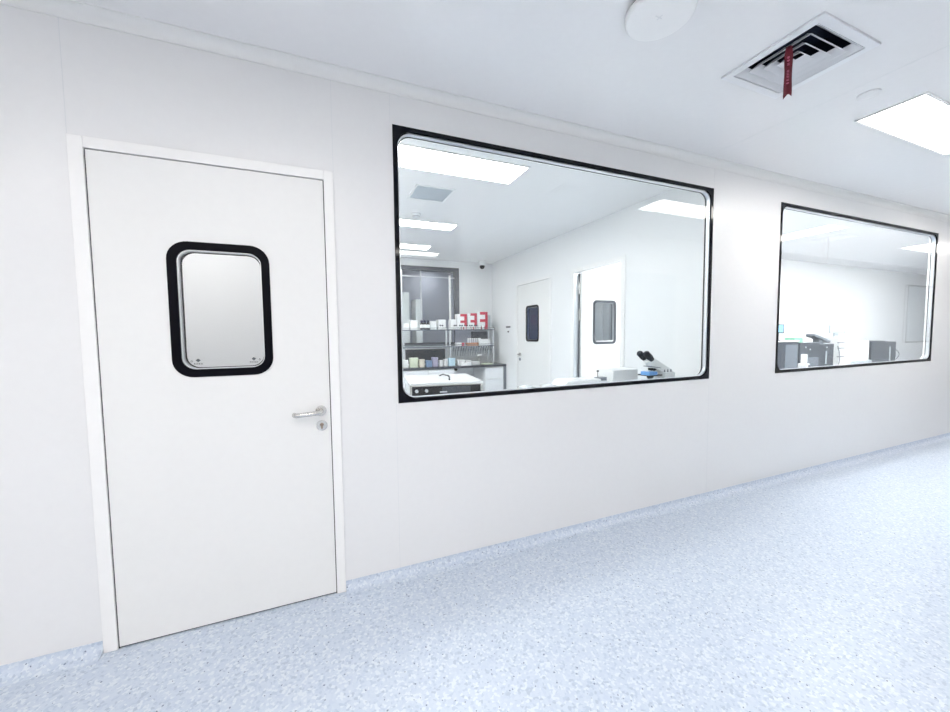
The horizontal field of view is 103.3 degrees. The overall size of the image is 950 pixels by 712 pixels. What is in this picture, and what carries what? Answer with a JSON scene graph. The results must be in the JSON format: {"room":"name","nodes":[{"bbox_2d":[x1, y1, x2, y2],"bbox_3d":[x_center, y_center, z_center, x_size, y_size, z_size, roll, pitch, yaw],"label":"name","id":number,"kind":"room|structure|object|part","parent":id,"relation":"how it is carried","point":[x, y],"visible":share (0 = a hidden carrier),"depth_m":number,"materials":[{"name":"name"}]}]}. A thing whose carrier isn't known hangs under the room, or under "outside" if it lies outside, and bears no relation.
{"room":"laboratory corridor","nodes":[
{"label":"laboratory corridor","id":0,"kind":"room"},
{"bbox_2d":[182,253,263,366],"bbox_3d":[-2.658,-0.107,2.717,3.150,2.600,0.050,-2,4,-22],"label":"wall","id":1,"kind":"structure","parent":0,"point":[223,293],"depth_m":2.95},
{"bbox_2d":[401,258,491,364],"bbox_3d":[-2.417,-0.298,5.870,6.000,2.600,0.050,-2,4,-22],"label":"wall","id":2,"kind":"structure","parent":0,"point":[475,283],"depth_m":6.77,"materials":[{"name":"white paint"}]},
{"bbox_2d":[401,265,458,346],"bbox_3d":[-1.147,-0.831,6.355,1.850,1.380,0.075,-2,4,-22],"label":"window","id":3,"kind":"structure","parent":2,"relation":"in","point":[455,271],"depth_m":6.53,"materials":[{"name":"metal"}]},
{"bbox_2d":[402,270,537,342],"bbox_3d":[2.223,-0.536,9.040,17.000,2.600,0.060,-2,4,-22],"label":"wall","id":4,"kind":"structure","parent":0,"point":[435,291],"depth_m":7.72,"materials":[{"name":"grey paint"}]},
{"bbox_2d":[0,4,949,665],"bbox_3d":[4.317,-0.254,3.957,17.000,2.600,0.050,-2,4,-22],"label":"wall","id":5,"kind":"structure","parent":0,"point":[473,473],"depth_m":1.95,"materials":[{"name":"white paint"}]},
{"bbox_2d":[0,641,102,686],"bbox_3d":[-2.534,1.262,1.163,2.113,0.050,0.054,-2,4,-22],"label":"baseboard","id":6,"kind":"structure","parent":5,"relation":"attached to","point":[12,673],"depth_m":1.51,"materials":[{"name":"plastic"}]},
{"bbox_2d":[58,18,66,132],"bbox_3d":[-1.582,-0.047,1.512,0.002,2.502,0.002,-2,4,-22],"label":"trim","id":7,"kind":"structure","parent":5,"relation":"attached to","point":[58,18],"depth_m":1.45,"materials":[{"name":"white"}]},
{"bbox_2d":[66,133,345,652],"bbox_3d":[-1.127,0.179,1.704,0.969,2.118,0.124,-2,4,-22],"label":"door","id":8,"kind":"structure","parent":5,"relation":"in","point":[217,492],"depth_m":1.67,"materials":[{"name":"white paint"}]},
{"bbox_3d":[-1.130,-0.204,1.681,0.387,0.589,0.005,-2,4,-22],"label":"vision panel","id":9,"kind":"part","parent":8,"relation":"part of","materials":[{"name":"glass"}]},
{"bbox_3d":[-0.804,0.278,1.806,0.140,0.028,0.057,-2,4,-22],"label":"lever handle","id":10,"kind":"part","parent":8,"relation":"part of","materials":[{"name":"silver metal"}]},
{"bbox_2d":[330,80,332,155],"bbox_3d":[-0.694,-1.112,1.819,0.002,0.432,0.002,-2,4,-22],"label":"trim","id":11,"kind":"structure","parent":5,"relation":"attached to","point":[330,80],"depth_m":1.82,"materials":[{"name":"white"}]},
{"bbox_2d":[396,404,399,546],"bbox_3d":[-0.415,0.709,2.034,0.002,0.905,0.002,-2,4,-22],"label":"trim","id":12,"kind":"structure","parent":5,"relation":"attached to","point":[396,404],"depth_m":2.03,"materials":[{"name":"white"}]},
{"bbox_2d":[0,0,949,221],"bbox_3d":[4.321,-1.525,3.837,17.000,0.048,0.044,-2,4,-22],"label":"trim","id":13,"kind":"structure","parent":5,"relation":"attached to","point":[72,10],"depth_m":1.87,"materials":[{"name":"white metal"}]},
{"bbox_2d":[392,124,713,402],"bbox_3d":[0.687,-0.507,2.448,2.409,1.443,0.058,-2,4,-22],"label":"window","id":14,"kind":"structure","parent":5,"relation":"in","point":[399,133],"depth_m":2.31,"materials":[{"name":"metal"}]},
{"bbox_2d":[346,433,949,596],"bbox_3d":[5.775,0.971,4.569,13.918,0.050,0.054,-2,4,-22],"label":"baseboard","id":15,"kind":"structure","parent":5,"relation":"attached to","point":[402,574],"depth_m":2.52,"materials":[{"name":"plastic"}]},
{"bbox_2d":[710,46,946,155],"bbox_3d":[2.034,-1.412,1.934,0.002,0.002,1.730,-2,4,-22],"label":"trim","id":16,"kind":"structure","parent":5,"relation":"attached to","point":[946,46],"depth_m":2.05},
{"bbox_2d":[775,202,938,372],"bbox_3d":[3.901,-0.620,3.765,2.881,1.443,0.058,-2,4,-22],"label":"window","id":17,"kind":"structure","parent":5,"relation":"in","point":[933,242],"depth_m":3.90,"materials":[{"name":"metal"}]},
{"bbox_2d":[0,439,949,711],"bbox_3d":[4.131,1.057,4.521,17.200,0.080,10.300,-2,4,-22],"label":"floor","id":18,"kind":"structure","parent":0,"point":[828,591],"depth_m":1.67,"materials":[{"name":"plastic"}]},
{"bbox_2d":[402,292,409,342],"bbox_3d":[-1.354,-0.112,6.935,0.240,2.080,0.350,-2,4,-22],"label":"tall cabinet","id":19,"kind":"object","parent":18,"relation":"on","point":[405,295],"visible":0.14,"depth_m":6.76,"materials":[{"name":"white plastic"}]},
{"bbox_2d":[411,299,422,342],"bbox_3d":[-1.076,-0.062,7.052,0.120,1.960,0.350,-2,4,-22],"label":"tall cabinet","id":20,"kind":"object","parent":18,"relation":"on","point":[415,304],"visible":0.36,"depth_m":6.86,"materials":[{"name":"white plastic"}]},
{"bbox_2d":[403,368,453,389],"bbox_3d":[-0.840,0.587,6.214,0.880,0.760,0.565,-2,4,-22],"label":"base cabinet","id":21,"kind":"object","parent":18,"relation":"on","point":[433,371],"visible":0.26,"depth_m":5.95,"materials":[{"name":"white plastic"}]},
{"bbox_3d":[-0.946,0.567,5.891,0.434,0.660,0.017,-2,4,-22],"label":"cabinet door","id":22,"kind":"part","parent":21,"relation":"part of","materials":[{"name":"white laminate"}]},
{"bbox_3d":[-0.539,0.553,6.058,0.434,0.660,0.017,-2,4,-22],"label":"cabinet door","id":23,"kind":"part","parent":21,"relation":"part of","materials":[{"name":"white laminate"}]},
{"bbox_2d":[404,373,482,395],"bbox_3d":[-0.304,0.646,3.433,0.620,0.962,0.665,-1,4,-14],"label":"machine","id":24,"kind":"object","parent":18,"relation":"on","point":[415,385],"visible":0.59,"depth_m":3.15,"materials":[{"name":"white plastic"}]},
{"bbox_3d":[-0.311,0.208,3.414,0.620,0.012,0.650,-1,4,-14],"label":"panel","id":25,"kind":"part","parent":24,"relation":"part of","materials":[{"name":"white metal"}]},
{"bbox_3d":[-0.229,0.651,3.139,0.574,0.816,0.012,-1,4,-14],"label":"glass","id":26,"kind":"part","parent":24,"relation":"part of","materials":[{"name":"black glass"}]},
{"bbox_3d":[-0.229,0.657,3.140,0.610,0.853,0.020,-1,4,-14],"label":"trim","id":27,"kind":"part","parent":24,"relation":"part of","materials":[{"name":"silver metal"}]},
{"bbox_2d":[403,362,505,388],"bbox_3d":[-0.825,0.566,6.229,2.720,0.800,0.575,-2,4,-22],"label":"countertop","id":28,"kind":"structure","parent":18,"relation":"on","point":[494,364],"depth_m":6.21,"materials":[{"name":"grey plastic"}]},
{"bbox_2d":[403,360,407,367],"bbox_3d":[-1.101,0.125,5.942,0.080,0.120,0.080,-2,4,-22],"label":"tip box","id":29,"kind":"object","parent":28,"relation":"on","point":[405,362],"visible":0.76,"depth_m":5.90,"materials":[{"name":"white plastic"}]},
{"bbox_2d":[409,358,417,366],"bbox_3d":[-0.984,0.104,6.022,0.140,0.150,0.100,-2,4,-22],"label":"plastic tub","id":30,"kind":"object","parent":28,"relation":"on","point":[413,362],"visible":0.94,"depth_m":5.98,"materials":[{"name":"plastic"}]},
{"bbox_2d":[418,359,424,366],"bbox_3d":[-0.863,0.115,6.072,0.090,0.120,0.100,-2,4,-22],"label":"plastic tub","id":31,"kind":"object","parent":28,"relation":"on","point":[421,361],"visible":0.96,"depth_m":6.03,"materials":[{"name":"beige plastic"}]},
{"bbox_2d":[425,360,431,366],"bbox_3d":[-0.750,0.123,6.087,0.100,0.100,0.100,-2,4,-22],"label":"plastic tub","id":32,"kind":"object","parent":28,"relation":"on","point":[428,363],"visible":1,"depth_m":6.05,"materials":[{"name":"blue plastic"}]},
{"bbox_2d":[431,357,437,366],"bbox_3d":[-0.660,0.095,6.155,0.100,0.145,0.100,-2,4,-22],"label":"plastic tub","id":33,"kind":"object","parent":28,"relation":"on","point":[434,359],"visible":0.93,"depth_m":6.11,"materials":[{"name":"plastic"}]},
{"bbox_2d":[443,359,447,365],"bbox_3d":[-0.491,0.107,6.225,0.065,0.110,0.100,-2,4,-22],"label":"plastic tub","id":34,"kind":"object","parent":28,"relation":"on","point":[445,361],"visible":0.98,"depth_m":6.19,"materials":[{"name":"white plastic"}]},
{"bbox_2d":[402,328,494,363],"bbox_3d":[-0.449,-0.165,6.410,1.620,0.629,0.254,-2,4,-22],"label":"rack","id":35,"kind":"object","parent":28,"relation":"on","point":[461,335],"visible":0.74,"depth_m":6.44,"materials":[{"name":"metal"}]},
{"bbox_3d":[-1.142,-0.130,6.020,0.024,0.620,0.024,-2,4,-22],"label":"post","id":36,"kind":"part","parent":35,"relation":"part of","materials":[{"name":"metal"}]},
{"bbox_2d":[402,324,408,329],"bbox_3d":[-1.139,-0.479,6.148,0.095,0.100,0.130,-2,4,-22],"label":"box","id":37,"kind":"object","parent":35,"relation":"on","point":[405,326],"visible":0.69,"depth_m":6.09,"materials":[{"name":"cardboard"}]},
{"bbox_2d":[409,320,417,329],"bbox_3d":[-1.019,-0.511,6.196,0.125,0.155,0.130,-2,4,-22],"label":"box","id":38,"kind":"object","parent":35,"relation":"on","point":[413,324],"visible":0.89,"depth_m":6.14,"materials":[{"name":"cardboard"}]},
{"bbox_3d":[-0.839,0.005,6.386,0.690,0.240,0.008,-2,4,-22],"label":"panel","id":39,"kind":"part","parent":35,"relation":"part of","materials":[{"name":"grey plastic"}]},
{"bbox_2d":[429,321,435,329],"bbox_3d":[-0.716,-0.514,6.320,0.100,0.140,0.130,-2,4,-22],"label":"box","id":40,"kind":"object","parent":35,"relation":"on","point":[432,323],"visible":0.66,"depth_m":6.26,"materials":[{"name":"cardboard"}]},
{"bbox_2d":[436,320,445,328],"bbox_3d":[-0.578,-0.531,6.376,0.130,0.165,0.130,-2,4,-22],"label":"box","id":41,"kind":"object","parent":35,"relation":"on","point":[438,322],"visible":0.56,"depth_m":6.33,"materials":[{"name":"cardboard"}]},
{"bbox_3d":[-0.497,-0.165,6.500,0.024,0.620,0.024,-2,4,-22],"label":"post","id":42,"kind":"part","parent":35,"relation":"part of","materials":[{"name":"metal"}]},
{"bbox_3d":[-0.405,-0.450,6.279,1.620,0.046,0.008,-2,4,-22],"label":"shelf rail","id":43,"kind":"part","parent":35,"relation":"part of","materials":[{"name":"grey metal"}]},
{"bbox_3d":[-0.402,-0.170,6.295,1.620,0.046,0.008,-2,4,-22],"label":"shelf rail","id":44,"kind":"part","parent":35,"relation":"part of","materials":[{"name":"grey plastic"}]},
{"bbox_3d":[-0.421,-0.155,6.316,0.024,0.620,0.024,-2,4,-22],"label":"post","id":45,"kind":"part","parent":35,"relation":"part of","materials":[{"name":"metal"}]},
{"bbox_2d":[448,319,455,328],"bbox_3d":[-0.390,-0.540,6.453,0.095,0.170,0.130,-2,4,-22],"label":"box","id":46,"kind":"object","parent":35,"relation":"on","point":[452,322],"visible":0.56,"depth_m":6.39,"materials":[{"name":"cardboard"}]},
{"bbox_2d":[455,314,466,328],"bbox_3d":[-0.243,-0.588,6.467,0.166,0.260,0.172,-2,4,-18],"label":"carton","id":47,"kind":"object","parent":35,"relation":"on","point":[461,319],"visible":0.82,"depth_m":6.38,"materials":[{"name":"white cardboard"}]},
{"bbox_2d":[460,314,466,328],"bbox_3d":[-0.193,-0.584,6.394,0.116,0.260,0.002,-2,4,-18],"label":"print","id":48,"kind":"object","parent":47,"relation":"attached to","point":[464,321],"depth_m":6.40},
{"bbox_3d":[-0.065,-0.334,6.686,0.610,0.245,0.008,-2,4,-22],"label":"panel","id":49,"kind":"part","parent":35,"relation":"part of","materials":[{"name":"grey metal"}]},
{"bbox_2d":[466,313,476,328],"bbox_3d":[-0.072,-0.601,6.536,0.166,0.275,0.172,-2,4,-18],"label":"carton","id":50,"kind":"object","parent":35,"relation":"on","point":[471,317],"visible":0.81,"depth_m":6.45,"materials":[{"name":"white cardboard"}]},
{"bbox_2d":[470,313,476,328],"bbox_3d":[-0.022,-0.597,6.464,0.116,0.275,0.002,-2,4,-18],"label":"print","id":51,"kind":"object","parent":50,"relation":"attached to","point":[474,321],"depth_m":6.47},
{"bbox_2d":[474,312,487,328],"bbox_3d":[0.103,-0.620,6.608,0.191,0.300,0.172,-2,4,-18],"label":"carton","id":52,"kind":"object","parent":35,"relation":"on","point":[482,317],"visible":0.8,"depth_m":6.53,"materials":[{"name":"white cardboard"}]},
{"bbox_2d":[480,312,487,328],"bbox_3d":[0.154,-0.616,6.535,0.141,0.300,0.002,-2,4,-18],"label":"print","id":53,"kind":"object","parent":52,"relation":"attached to","point":[485,320],"depth_m":6.54},
{"bbox_2d":[481,339,489,344],"bbox_3d":[0.160,-0.246,6.625,0.175,0.110,0.140,-2,4,-22],"label":"box","id":54,"kind":"object","parent":35,"relation":"on","point":[483,341],"visible":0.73,"depth_m":6.56,"materials":[{"name":"cardboard"}]},
{"bbox_3d":[0.319,-0.181,6.619,0.024,0.620,0.024,-2,4,-22],"label":"post","id":55,"kind":"part","parent":35,"relation":"part of","materials":[{"name":"metal"}]},
{"bbox_2d":[448,358,454,365],"bbox_3d":[-0.391,0.097,6.244,0.115,0.125,0.100,-2,4,-22],"label":"plastic tub","id":56,"kind":"object","parent":28,"relation":"on","point":[451,361],"visible":0.95,"depth_m":6.20,"materials":[{"name":"blue plastic"}]},
{"bbox_2d":[456,360,464,365],"bbox_3d":[-0.241,0.110,6.296,0.120,0.090,0.080,-2,4,-22],"label":"tip box","id":57,"kind":"object","parent":28,"relation":"on","point":[458,361],"visible":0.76,"depth_m":6.26,"materials":[{"name":"white plastic"}]},
{"bbox_2d":[460,362,470,365],"bbox_3d":[-0.157,0.136,6.224,0.180,0.045,0.080,-2,4,-22],"label":"tip box","id":58,"kind":"object","parent":28,"relation":"on","point":[469,363],"visible":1,"depth_m":6.19,"materials":[{"name":"white plastic"}]},
{"bbox_2d":[471,361,479,364],"bbox_3d":[0.001,0.120,6.418,0.140,0.050,0.080,-2,4,-22],"label":"tip box","id":59,"kind":"object","parent":28,"relation":"on","point":[472,362],"visible":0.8,"depth_m":6.38,"materials":[{"name":"white plastic"}]},
{"bbox_3d":[0.416,0.540,6.742,0.035,0.765,0.560,-2,4,-22],"label":"panel","id":60,"kind":"part","parent":28,"relation":"part of","materials":[{"name":"grey plastic"}]},
{"bbox_2d":[454,368,473,376],"bbox_3d":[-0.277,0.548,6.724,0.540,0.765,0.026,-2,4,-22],"label":"base cabinet","id":61,"kind":"object","parent":18,"relation":"on","point":[469,371],"visible":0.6,"depth_m":6.74,"materials":[{"name":"white"}]},
{"bbox_2d":[473,366,503,390],"bbox_3d":[0.233,0.549,6.660,0.345,0.760,0.554,-2,4,-22],"label":"base cabinet","id":62,"kind":"object","parent":18,"relation":"on","point":[492,377],"visible":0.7,"depth_m":6.41,"materials":[{"name":"white plastic"}]},
{"bbox_3d":[0.330,0.288,6.401,0.337,0.190,0.017,-2,4,-22],"label":"drawer","id":63,"kind":"part","parent":62,"relation":"part of","materials":[{"name":"white laminate"}]},
{"bbox_3d":[0.334,0.625,6.421,0.337,0.455,0.017,-2,4,-22],"label":"drawer","id":64,"kind":"part","parent":62,"relation":"part of","materials":[{"name":"white laminate"}]},
{"bbox_3d":[5.139,0.562,5.580,4.400,0.760,0.800,-2,4,-22],"label":"table","id":65,"kind":"object","parent":18,"relation":"on","visible":0},
{"bbox_2d":[777,340,799,368],"bbox_3d":[3.818,0.015,4.957,0.630,0.435,0.460,-2,4,-22],"label":"analyser","id":66,"kind":"object","parent":65,"relation":"on","point":[787,349],"visible":0.27,"depth_m":4.78,"materials":[{"name":"grey plastic"}]},
{"bbox_2d":[778,324,783,340],"bbox_3d":[3.872,-0.301,4.827,0.190,0.210,0.100,-1,3,-10],"label":"terminal","id":67,"kind":"object","parent":66,"relation":"on","point":[781,326],"visible":0.25,"depth_m":4.81,"materials":[{"name":"grey plastic"}]},
{"bbox_3d":[3.816,-0.195,4.945,0.630,0.015,0.460,-2,4,-22],"label":"lid","id":68,"kind":"part","parent":66,"relation":"part of","materials":[{"name":"white plastic"}]},
{"bbox_3d":[4.043,0.024,4.805,0.260,0.330,0.004,-2,4,-22],"label":"door","id":69,"kind":"part","parent":66,"relation":"part of","materials":[{"name":"grey plastic"}]},
{"bbox_2d":[785,338,801,342],"bbox_3d":[4.299,-0.213,5.072,0.170,0.065,0.120,-2,4,-22],"label":"carton","id":70,"kind":"object","parent":66,"relation":"on","point":[800,339],"visible":0.56,"depth_m":5.03,"materials":[{"name":"cardboard"}]},
{"bbox_2d":[798,354,809,367],"bbox_3d":[4.247,0.104,4.850,0.085,0.260,0.103,-2,4,-22],"label":"desk phone","id":71,"kind":"object","parent":65,"relation":"on","point":[804,357],"visible":0.65,"depth_m":4.82,"materials":[{"name":"white plastic"}]},
{"bbox_2d":[798,342,833,366],"bbox_3d":[4.547,0.006,5.263,0.800,0.400,0.440,-2,4,-22],"label":"analyser","id":72,"kind":"object","parent":65,"relation":"on","point":[818,354],"visible":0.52,"depth_m":5.07,"materials":[{"name":"grey plastic"}]},
{"bbox_2d":[802,338,810,342],"bbox_3d":[4.488,-0.217,5.150,0.180,0.060,0.120,-2,4,-22],"label":"carton","id":73,"kind":"object","parent":72,"relation":"on","point":[804,340],"visible":0.45,"depth_m":5.08,"materials":[{"name":"cardboard"}]},
{"bbox_3d":[4.513,0.121,5.027,0.250,0.200,0.020,-2,4,-22],"label":"sample drawer","id":74,"kind":"part","parent":72,"relation":"part of","materials":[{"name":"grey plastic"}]},
{"bbox_2d":[806,334,830,343],"bbox_3d":[4.859,-0.246,5.319,0.302,0.137,0.120,-1,3,-12],"label":"reader","id":75,"kind":"object","parent":72,"relation":"on","point":[816,338],"visible":0.97,"depth_m":5.28,"materials":[{"name":"grey plastic"}]},
{"bbox_2d":[823,337,845,364],"bbox_3d":[5.196,-0.039,5.448,0.236,0.455,0.226,-2,4,-22],"label":"loader","id":76,"kind":"object","parent":65,"relation":"on","point":[839,343],"visible":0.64,"depth_m":5.37,"materials":[{"name":"white plastic"}]},
{"bbox_2d":[829,325,845,337],"bbox_3d":[5.192,-0.354,5.400,0.270,0.180,0.100,-1,3,-10],"label":"terminal","id":77,"kind":"object","parent":76,"relation":"on","point":[835,329],"visible":1,"depth_m":5.38,"materials":[{"name":"grey plastic"}]},
{"bbox_2d":[845,341,868,363],"bbox_3d":[5.578,-0.024,5.588,0.515,0.400,0.220,-2,4,-22],"label":"cover","id":78,"kind":"object","parent":65,"relation":"on","point":[854,350],"visible":0.39,"depth_m":5.45,"materials":[{"name":"plastic"}]},
{"bbox_2d":[850,360,871,363],"bbox_3d":[5.616,0.123,5.463,0.480,0.120,0.045,-2,4,-22],"label":"plinth block","id":79,"kind":"object","parent":65,"relation":"on","point":[856,361],"visible":0.44,"depth_m":5.43,"materials":[{"name":"grey plastic"}]},
{"bbox_2d":[846,340,895,361],"bbox_3d":[6.153,-0.051,5.930,0.780,0.400,0.423,-2,4,-22],"label":"analyser","id":80,"kind":"object","parent":65,"relation":"on","point":[879,351],"visible":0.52,"depth_m":5.73,"materials":[{"name":"grey plastic"}]},
{"bbox_3d":[0.992,0.710,3.074,1.720,0.850,0.630,-2,4,-22],"label":"table","id":81,"kind":"object","parent":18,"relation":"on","visible":0},
{"bbox_2d":[517,385,531,387],"bbox_3d":[0.403,0.264,2.996,0.140,0.062,0.140,-2,4,-22],"label":"dish","id":82,"kind":"object","parent":81,"relation":"on","point":[524,386],"visible":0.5,"depth_m":2.98,"materials":[{"name":"silver metal"}]},
{"bbox_2d":[539,383,555,386],"bbox_3d":[0.597,0.257,3.076,0.140,0.062,0.140,-2,4,-22],"label":"dish","id":83,"kind":"object","parent":81,"relation":"on","point":[547,384],"visible":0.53,"depth_m":3.06,"materials":[{"name":"silver metal"}]},
{"bbox_2d":[552,377,600,385],"bbox_3d":[0.852,0.235,3.180,0.388,0.088,0.180,-2,4,-22],"label":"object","id":84,"kind":"object","parent":81,"relation":"on","point":[577,380],"visible":0.52,"depth_m":3.12,"materials":[{"name":"plastic"}]},
{"bbox_3d":[0.870,0.193,3.184,0.310,0.004,0.140,-2,4,-22],"label":"plate","id":85,"kind":"part","parent":84,"relation":"part of","materials":[{"name":"white laminate"}]},
{"bbox_2d":[594,370,606,381],"bbox_3d":[1.088,0.196,3.258,0.090,0.152,0.070,-2,4,-22],"label":"block","id":86,"kind":"object","parent":81,"relation":"on","point":[603,379],"visible":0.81,"depth_m":3.23,"materials":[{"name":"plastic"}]},
{"bbox_2d":[598,367,637,381],"bbox_3d":[1.277,0.189,3.363,0.300,0.150,0.180,-2,4,-26],"label":"instrument box","id":87,"kind":"object","parent":81,"relation":"on","point":[620,373],"visible":0.53,"depth_m":3.29,"materials":[{"name":"white plastic"}]},
{"bbox_2d":[637,351,674,378],"bbox_3d":[1.573,0.109,3.253,0.381,0.317,0.200,-2,4,-25],"label":"microscope","id":88,"kind":"object","parent":81,"relation":"on","point":[656,369],"visible":0.73,"depth_m":3.20,"materials":[{"name":"white plastic"}]},
{"bbox_3d":[1.609,0.127,3.271,0.301,0.208,0.070,-2,4,-25],"label":"arm","id":89,"kind":"part","parent":88,"relation":"part of","materials":[{"name":"white plastic"}]},
{"bbox_2d":[74,0,949,274],"bbox_3d":[4.103,-1.603,4.362,17.200,0.050,10.300,-2,4,-22],"label":"ceiling","id":90,"kind":"structure","parent":0,"point":[573,61],"depth_m":1.94,"materials":[{"name":"white paint"}]},
{"bbox_2d":[400,243,431,249],"bbox_3d":[-1.232,-1.576,5.324,1.200,0.008,0.270,-2,4,-22],"label":"recessed light","id":91,"kind":"object","parent":90,"relation":"in","point":[405,246],"visible":0.44,"depth_m":5.44,"materials":[{"name":"white paint"}]},
{"bbox_2d":[411,212,420,217],"bbox_3d":[-0.624,-1.489,3.981,0.100,0.034,0.100,-2,4,-22],"label":"smoke detector","id":92,"kind":"object","parent":90,"relation":"attached to","point":[415,214],"visible":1,"depth_m":3.95,"materials":[{"name":"white plastic"}]},
{"bbox_2d":[400,218,457,230],"bbox_3d":[-0.800,-1.518,4.275,1.200,0.008,0.260,-2,4,-22],"label":"recessed light","id":93,"kind":"object","parent":90,"relation":"in","point":[403,222],"visible":0.52,"depth_m":4.36,"materials":[{"name":"white paint"}]},
{"bbox_2d":[408,184,454,202],"bbox_3d":[-0.401,-1.470,3.406,0.350,0.008,0.340,-2,4,-22],"label":"ceiling vent","id":94,"kind":"object","parent":90,"relation":"in","point":[420,192],"visible":1,"depth_m":3.39,"materials":[{"name":"white plastic"}]},
{"bbox_2d":[398,143,529,183],"bbox_3d":[-0.197,-1.437,2.812,1.200,0.008,0.350,-2,4,-22],"label":"recessed light","id":95,"kind":"object","parent":90,"relation":"in","point":[414,157],"visible":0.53,"depth_m":2.83,"materials":[{"name":"white paint"}]},
{"bbox_2d":[479,260,485,268],"bbox_3d":[0.127,-1.603,6.623,0.120,0.138,0.120,-2,4,-22],"label":"dome camera","id":96,"kind":"object","parent":90,"relation":"attached to","point":[481,263],"visible":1,"depth_m":6.58,"materials":[{"name":"white plastic"}]},
{"bbox_2d":[625,0,696,41],"bbox_3d":[0.725,-1.348,1.472,0.254,0.044,0.254,-2,4,-22],"label":"ceiling speaker","id":97,"kind":"object","parent":90,"relation":"attached to","point":[645,20],"visible":1,"depth_m":1.47,"materials":[{"name":"grey plastic"}]},
{"bbox_2d":[721,11,880,98],"bbox_3d":[1.520,-1.467,1.774,0.440,0.160,0.420,-2,4,-22],"label":"ceiling vent","id":98,"kind":"object","parent":90,"relation":"in","point":[824,43],"visible":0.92,"depth_m":1.80,"materials":[{"name":"white metal"}]},
{"bbox_2d":[783,45,792,98],"bbox_3d":[1.410,-1.276,1.691,0.031,0.226,0.015,2,4,38],"label":"ribbon","id":99,"kind":"object","parent":98,"relation":"hanging from","point":[788,57],"visible":1,"depth_m":1.69,"materials":[{"name":"red fabric"}]},
{"bbox_3d":[1.520,-1.406,1.777,0.118,0.030,0.098,-2,4,-22],"label":"louvre blade","id":100,"kind":"part","parent":98,"relation":"part of","materials":[{"name":"white metal"}]},
{"bbox_3d":[1.520,-1.406,1.777,0.198,0.030,0.178,-2,4,-22],"label":"louvre blade","id":101,"kind":"part","parent":98,"relation":"part of","materials":[{"name":"white metal"}]},
{"bbox_3d":[1.520,-1.406,1.777,0.278,0.030,0.258,-2,4,-22],"label":"louvre blade","id":102,"kind":"part","parent":98,"relation":"part of","materials":[{"name":"white metal"}]},
{"bbox_3d":[1.520,-1.406,1.777,0.358,0.030,0.338,-2,4,-22],"label":"louvre blade","id":103,"kind":"part","parent":98,"relation":"part of","materials":[{"name":"white metal"}]},
{"bbox_2d":[856,88,881,99],"bbox_3d":[2.133,-1.415,2.035,0.094,0.007,0.094,-2,4,-22],"label":"ceiling sensor","id":104,"kind":"object","parent":90,"relation":"attached to","point":[871,93],"visible":1,"depth_m":2.03,"materials":[{"name":"white plastic"}]},
{"bbox_2d":[855,92,949,155],"bbox_3d":[2.930,-1.444,2.383,1.200,0.008,0.300,-2,4,-22],"label":"recessed light","id":105,"kind":"object","parent":90,"relation":"in","point":[922,120],"visible":1,"depth_m":2.30,"materials":[{"name":"white paint"}]},
{"bbox_2d":[492,189,702,388],"bbox_3d":[1.158,-0.283,4.999,0.050,2.600,4.280,-2,4,-22],"label":"wall","id":106,"kind":"structure","parent":0,"point":[660,236],"depth_m":3.75,"materials":[{"name":"white paint"}]},
{"bbox_2d":[516,275,550,388],"bbox_3d":[0.862,-0.081,5.659,0.111,2.123,0.990,-2,4,-22],"label":"door","id":107,"kind":"structure","parent":106,"relation":"in","point":[533,356],"depth_m":5.61,"materials":[{"name":"white paint"}]},
{"bbox_3d":[0.858,-0.488,5.642,0.005,0.545,0.374,-2,4,-22],"label":"vision panel","id":108,"kind":"part","parent":107,"relation":"part of","materials":[{"name":"glass"}]},
{"bbox_2d":[570,255,625,377],"bbox_3d":[1.822,-0.025,4.545,0.933,2.125,0.910,-2,4,-22],"label":"door","id":109,"kind":"structure","parent":106,"relation":"in","point":[588,355],"depth_m":4.75,"materials":[{"name":"white paint"}]},
{"bbox_3d":[1.668,-0.434,4.830,0.375,0.560,0.005,-2,4,-22],"label":"vision panel","id":110,"kind":"part","parent":109,"relation":"part of","materials":[{"name":"glass"}]},
{"bbox_2d":[578,259,926,360],"bbox_3d":[6.247,-0.465,7.144,11.000,2.600,0.050,-2,4,-22],"label":"wall","id":111,"kind":"structure","parent":0,"point":[872,304],"depth_m":7.70,"materials":[{"name":"white paint"}]},
{"bbox_3d":[1.896,-1.016,5.234,0.700,0.024,0.112,-2,4,-22],"label":"rail","id":112,"kind":"object","parent":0,"visible":0},
{"bbox_2d":[595,303,610,340],"bbox_3d":[1.928,-0.255,5.221,0.620,1.500,0.154,-2,4,-22],"label":"curtain","id":113,"kind":"object","parent":112,"relation":"hanging from","point":[602,311],"visible":0.09,"depth_m":5.12,"materials":[{"name":"grey fabric"}]}
]}

